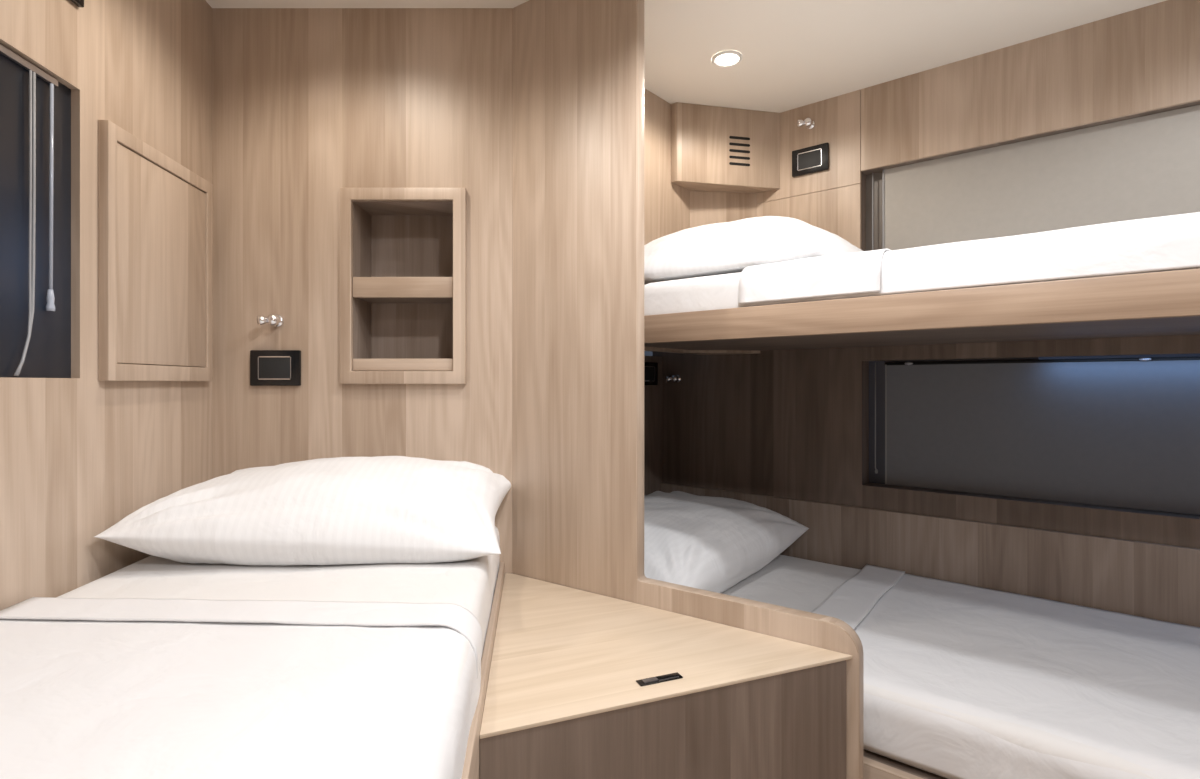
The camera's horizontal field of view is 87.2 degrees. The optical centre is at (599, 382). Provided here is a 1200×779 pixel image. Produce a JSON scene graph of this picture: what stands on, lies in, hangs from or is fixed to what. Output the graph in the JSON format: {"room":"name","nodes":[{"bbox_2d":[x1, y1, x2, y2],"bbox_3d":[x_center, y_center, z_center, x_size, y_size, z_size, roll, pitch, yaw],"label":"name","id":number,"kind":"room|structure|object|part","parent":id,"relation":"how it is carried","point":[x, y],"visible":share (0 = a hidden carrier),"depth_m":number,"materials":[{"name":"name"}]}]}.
{"room":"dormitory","nodes":[
{"label":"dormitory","id":0,"kind":"room"},
{"bbox_2d":[0,0,211,610],"bbox_3d":[-0.805,0.105,0.127,0.050,1.990,2.775,0,0,-6],"label":"wall","id":1,"kind":"structure","parent":0,"point":[80,454],"depth_m":1.10,"materials":[{"name":"brown wood"}]},
{"bbox_2d":[0,44,70,377],"bbox_3d":[-0.853,-0.251,0.755,0.017,0.486,0.615,0,0,-6],"label":"window","id":2,"kind":"structure","parent":1,"relation":"in","point":[35,107],"depth_m":0.97,"materials":[{"name":"grey glass"}]},
{"bbox_3d":[-0.871,-0.245,0.951,0.003,0.469,0.032,0,0,-6],"label":"pull cord","id":3,"kind":"part","parent":2,"relation":"part of","materials":[{"name":"white fabric"}]},
{"bbox_3d":[-0.871,-0.244,0.956,0.004,0.469,0.036,0,0,-6],"label":"pull cord","id":4,"kind":"part","parent":2,"relation":"part of","materials":[{"name":"white fabric"}]},
{"bbox_3d":[-0.852,-0.485,0.736,0.006,0.010,0.573,0,0,-6],"label":"head rail","id":5,"kind":"part","parent":2,"relation":"part of","materials":[{"name":"beige metal"}]},
{"bbox_2d":[71,0,83,7],"bbox_3d":[-0.864,-0.672,1.001,0.011,0.084,0.118,0,0,-6],"label":"switch plate","id":6,"kind":"object","parent":1,"relation":"attached to","point":[80,3],"visible":1,"depth_m":1.05,"materials":[{"name":"black plastic"}]},
{"bbox_2d":[98,120,212,380],"bbox_3d":[-0.890,-0.233,1.284,0.018,0.458,0.360,0,0,-6],"label":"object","id":7,"kind":"object","parent":1,"relation":"attached to","point":[155,214],"visible":1,"depth_m":1.23,"materials":[{"name":"brown wood"}]},
{"bbox_3d":[-0.892,-0.235,1.285,0.014,0.397,0.309,0,0,-6],"label":"door","id":8,"kind":"part","parent":7,"relation":"part of","materials":[{"name":"brown wood"}]},
{"bbox_2d":[212,8,512,572],"bbox_3d":[-0.558,0.105,1.511,0.727,1.990,0.030,0,0,0],"label":"wall","id":9,"kind":"structure","parent":0,"point":[309,104],"depth_m":1.50,"materials":[{"name":"brown wood"}]},
{"bbox_2d":[257,314,283,326],"bbox_3d":[-0.773,-0.147,1.470,0.047,0.031,0.051,0,0,0],"label":"light","id":10,"kind":"object","parent":9,"relation":"attached to","point":[275,320],"visible":1,"depth_m":1.46,"materials":[{"name":"silver metal"}]},
{"bbox_2d":[250,350,300,385],"bbox_3d":[-0.768,-0.035,1.490,0.118,0.084,0.011,0,0,0],"label":"switch plate","id":11,"kind":"object","parent":9,"relation":"attached to","point":[267,367],"visible":1,"depth_m":1.49,"materials":[{"name":"black plastic"}]},
{"bbox_2d":[340,188,466,383],"bbox_3d":[-0.464,-0.229,1.552,0.296,0.461,0.145,0,0,0],"label":"niche shelf","id":12,"kind":"object","parent":9,"relation":"attached to","point":[403,251],"visible":0.99,"depth_m":1.51,"materials":[{"name":"brown wood"}]},
{"bbox_2d":[644,356,661,494],"bbox_3d":[-0.074,0.500,2.048,0.040,1.200,0.920,0,0,40],"label":"wall","id":13,"kind":"structure","parent":0,"point":[652,393],"depth_m":2.34,"materials":[{"name":"brown wood"}]},
{"bbox_2d":[644,362,657,384],"bbox_3d":[0.176,-0.034,2.305,0.011,0.084,0.118,0,0,40],"label":"switch plate","id":14,"kind":"object","parent":13,"relation":"attached to","point":[650,368],"visible":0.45,"depth_m":2.31,"materials":[{"name":"black plastic"}]},
{"bbox_2d":[644,88,697,353],"bbox_3d":[0.061,-0.495,1.845,0.040,0.790,0.815,0,0,40],"label":"wall","id":15,"kind":"structure","parent":0,"point":[666,203],"depth_m":1.97,"materials":[{"name":"brown wood"}]},
{"bbox_2d":[671,102,779,193],"bbox_3d":[0.400,-0.765,2.084,0.371,0.250,0.107,0,0,-13],"label":"vent box","id":16,"kind":"object","parent":15,"relation":"attached to","point":[714,148],"visible":1,"depth_m":2.03,"materials":[{"name":"brown wood"}]},
{"bbox_2d":[206,0,1166,112],"bbox_3d":[0.655,-0.910,0.636,3.230,0.040,3.771,0,0,0],"label":"ceiling","id":17,"kind":"structure","parent":0,"point":[795,53],"depth_m":1.62,"materials":[{"name":"white paint"}]},
{"bbox_2d":[712,50,741,66],"bbox_3d":[0.348,-0.886,1.725,0.082,0.006,0.082,0,0,0],"label":"recessed light","id":18,"kind":"object","parent":17,"relation":"in","point":[727,58],"visible":1,"depth_m":1.72,"materials":[{"name":"white"}]},
{"bbox_2d":[716,54,738,64],"bbox_3d":[0.348,-0.887,1.725,0.062,0.004,0.062,0,0,0],"label":"diffuser","id":19,"kind":"object","parent":18,"relation":"attached to","point":[721,59],"depth_m":1.72,"materials":[{"name":"white"}]},
{"bbox_2d":[512,0,863,778],"bbox_3d":[0.118,0.105,1.279,0.784,1.990,0.030,0,0,36],"label":"wall partition","id":20,"kind":"structure","parent":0,"point":[578,65],"depth_m":1.36,"materials":[{"name":"brown wood"}]},
{"bbox_2d":[690,191,759,354],"bbox_3d":[0.406,-0.495,2.127,0.205,0.790,0.180,0,0,40],"label":"wall","id":21,"kind":"structure","parent":0,"point":[706,208],"depth_m":2.11,"materials":[{"name":"brown wood"}]},
{"bbox_2d":[653,101,1199,548],"bbox_3d":[1.217,0.105,1.619,2.580,1.990,0.085,0,0,40],"label":"wall","id":22,"kind":"structure","parent":0,"point":[789,423],"depth_m":1.98,"materials":[{"name":"brown wood"}]},
{"bbox_2d":[666,375,680,382],"bbox_3d":[0.267,-0.016,2.328,0.047,0.031,0.051,0,0,40],"label":"light","id":23,"kind":"object","parent":22,"relation":"attached to","point":[674,378],"visible":1,"depth_m":2.32,"materials":[{"name":"silver metal"}]},
{"bbox_2d":[797,118,814,129],"bbox_3d":[0.649,-0.822,1.994,0.047,0.031,0.051,0,0,40],"label":"light","id":24,"kind":"object","parent":22,"relation":"attached to","point":[808,123],"visible":1,"depth_m":1.98,"materials":[{"name":"silver metal"}]},
{"bbox_2d":[792,142,828,176],"bbox_3d":[0.668,-0.709,2.004,0.118,0.084,0.011,0,0,40],"label":"switch plate","id":25,"kind":"object","parent":22,"relation":"attached to","point":[813,159],"visible":1,"depth_m":2.00,"materials":[{"name":"black plastic"}]},
{"bbox_2d":[644,268,1199,349],"bbox_3d":[1.039,-0.127,1.206,2.276,0.065,0.776,0,0,40],"label":"bunk","id":26,"kind":"object","parent":22,"relation":"attached to","point":[1166,303],"visible":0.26,"depth_m":1.16,"materials":[{"name":"brown wood"}]},
{"bbox_2d":[644,267,1199,315],"bbox_3d":[1.102,-0.189,1.160,2.048,0.112,0.744,0,0,40],"label":"mattress","id":27,"kind":"object","parent":26,"relation":"on","point":[714,292],"visible":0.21,"depth_m":1.42,"materials":[{"name":"white fabric"}]},
{"bbox_2d":[738,212,1199,306],"bbox_3d":[1.197,-0.210,1.065,1.738,0.094,0.746,0,0,40],"label":"blanket","id":28,"kind":"object","parent":27,"relation":"on","point":[1170,242],"visible":0.9,"depth_m":1.05,"materials":[{"name":"white fabric"}]},
{"bbox_2d":[644,216,863,284],"bbox_3d":[0.424,-0.351,1.733,0.616,0.184,0.675,0,0,40],"label":"pillow","id":29,"kind":"object","parent":28,"relation":"on","point":[733,246],"visible":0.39,"depth_m":1.48,"materials":[{"name":"white fabric"}]},
{"bbox_2d":[661,483,1199,626],"bbox_3d":[1.195,0.529,1.573,2.514,0.302,0.014,0,0,40],"label":"wall panel","id":30,"kind":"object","parent":22,"relation":"attached to","point":[1155,581],"depth_m":1.67,"materials":[{"name":"brown wood"}]},
{"bbox_2d":[757,0,1199,248],"bbox_3d":[1.335,-0.512,1.458,2.150,0.755,0.010,0,0,40],"label":"wall panel","id":31,"kind":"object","parent":22,"relation":"attached to","point":[1145,59],"depth_m":1.69,"materials":[{"name":"brown wood"}]},
{"bbox_2d":[866,105,1199,250],"bbox_3d":[1.447,-0.447,1.413,1.643,0.393,0.034,0,0,40],"label":"window","id":32,"kind":"structure","parent":22,"relation":"in","point":[1148,166],"depth_m":1.64,"materials":[{"name":"grey fabric"}]},
{"bbox_3d":[0.830,-0.450,1.914,0.006,0.378,0.004,0,0,40],"label":"pull cord","id":33,"kind":"part","parent":32,"relation":"part of","materials":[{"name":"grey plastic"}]},
{"bbox_2d":[869,356,1199,514],"bbox_3d":[1.461,0.121,1.430,1.643,0.379,0.043,0,0,40],"label":"window","id":34,"kind":"structure","parent":22,"relation":"in","point":[1112,432],"depth_m":1.66,"materials":[{"name":"glass"}]},
{"bbox_3d":[0.847,0.103,1.934,0.006,0.335,0.004,0,0,40],"label":"pull cord","id":35,"kind":"part","parent":34,"relation":"part of","materials":[{"name":"grey plastic"}]},
{"bbox_2d":[1039,353,1199,359],"bbox_3d":[1.573,-0.064,1.274,1.130,0.006,0.009,0,0,40],"label":"strip light","id":36,"kind":"object","parent":22,"relation":"attached to","point":[1197,354],"visible":1,"depth_m":1.53,"materials":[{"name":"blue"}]},
{"bbox_3d":[0.655,1.125,0.636,3.230,0.050,3.771,0,0,0],"label":"floor","id":37,"kind":"structure","parent":0,"visible":0},
{"bbox_2d":[461,562,504,778],"bbox_3d":[-0.469,0.762,0.497,0.688,0.675,2.068,0,0,-6],"label":"base","id":38,"kind":"object","parent":37,"relation":"on","point":[471,769],"visible":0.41,"depth_m":0.89,"materials":[{"name":"brown wood"}]},
{"bbox_2d":[56,526,499,687],"bbox_3d":[-0.478,0.404,0.521,0.679,0.146,2.020,0,0,-6],"label":"mattress","id":39,"kind":"object","parent":38,"relation":"on","point":[470,584],"visible":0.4,"depth_m":1.05,"materials":[{"name":"white fabric"}]},
{"bbox_2d":[0,597,482,778],"bbox_3d":[-0.439,0.381,0.214,0.678,0.118,1.548,0,0,-6],"label":"blanket","id":40,"kind":"object","parent":39,"relation":"on","point":[91,688],"visible":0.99,"depth_m":0.68,"materials":[{"name":"white fabric"}]},
{"bbox_2d":[94,456,510,564],"bbox_3d":[-0.532,0.245,1.310,0.707,0.169,0.407,0,0,-6],"label":"pillow","id":41,"kind":"object","parent":39,"relation":"on","point":[377,509],"visible":0.98,"depth_m":1.15,"materials":[{"name":"white fabric"}]},
{"bbox_2d":[480,573,852,778],"bbox_3d":[0.006,0.774,1.231,0.619,0.652,0.662,0,0,-22],"label":"base cabinet","id":42,"kind":"object","parent":37,"relation":"on","point":[582,684],"visible":0.99,"depth_m":0.98,"materials":[{"name":"brown wood"}]},
{"bbox_3d":[0.123,0.778,0.933,0.606,0.643,0.018,0,0,-22],"label":"panel","id":43,"kind":"part","parent":42,"relation":"part of","materials":[{"name":"brown wood"}]},
{"bbox_2d":[864,749,946,778],"bbox_3d":[0.934,0.891,1.263,2.510,0.417,0.792,0,0,40],"label":"bunk base","id":44,"kind":"object","parent":37,"relation":"on","point":[876,766],"visible":0.02,"depth_m":1.12,"materials":[{"name":"brown wood"}]},
{"bbox_2d":[721,554,1153,778],"bbox_3d":[0.937,0.620,1.278,2.453,0.134,0.767,0,0,40],"label":"mattress","id":45,"kind":"object","parent":44,"relation":"on","point":[786,581],"visible":0.17,"depth_m":1.56,"materials":[{"name":"white fabric"}]},
{"bbox_2d":[644,491,808,592],"bbox_3d":[0.206,0.453,1.871,0.558,0.198,0.734,0,0,40],"label":"pillow","id":46,"kind":"object","parent":45,"relation":"on","point":[714,544],"visible":0.54,"depth_m":1.69,"materials":[{"name":"white fabric"}]},
{"bbox_2d":[811,564,1199,778],"bbox_3d":[1.212,0.603,1.040,1.722,0.123,0.769,0,0,40],"label":"blanket","id":47,"kind":"object","parent":45,"relation":"on","point":[1125,686],"visible":0.75,"depth_m":1.18,"materials":[{"name":"white fabric"}]}
]}

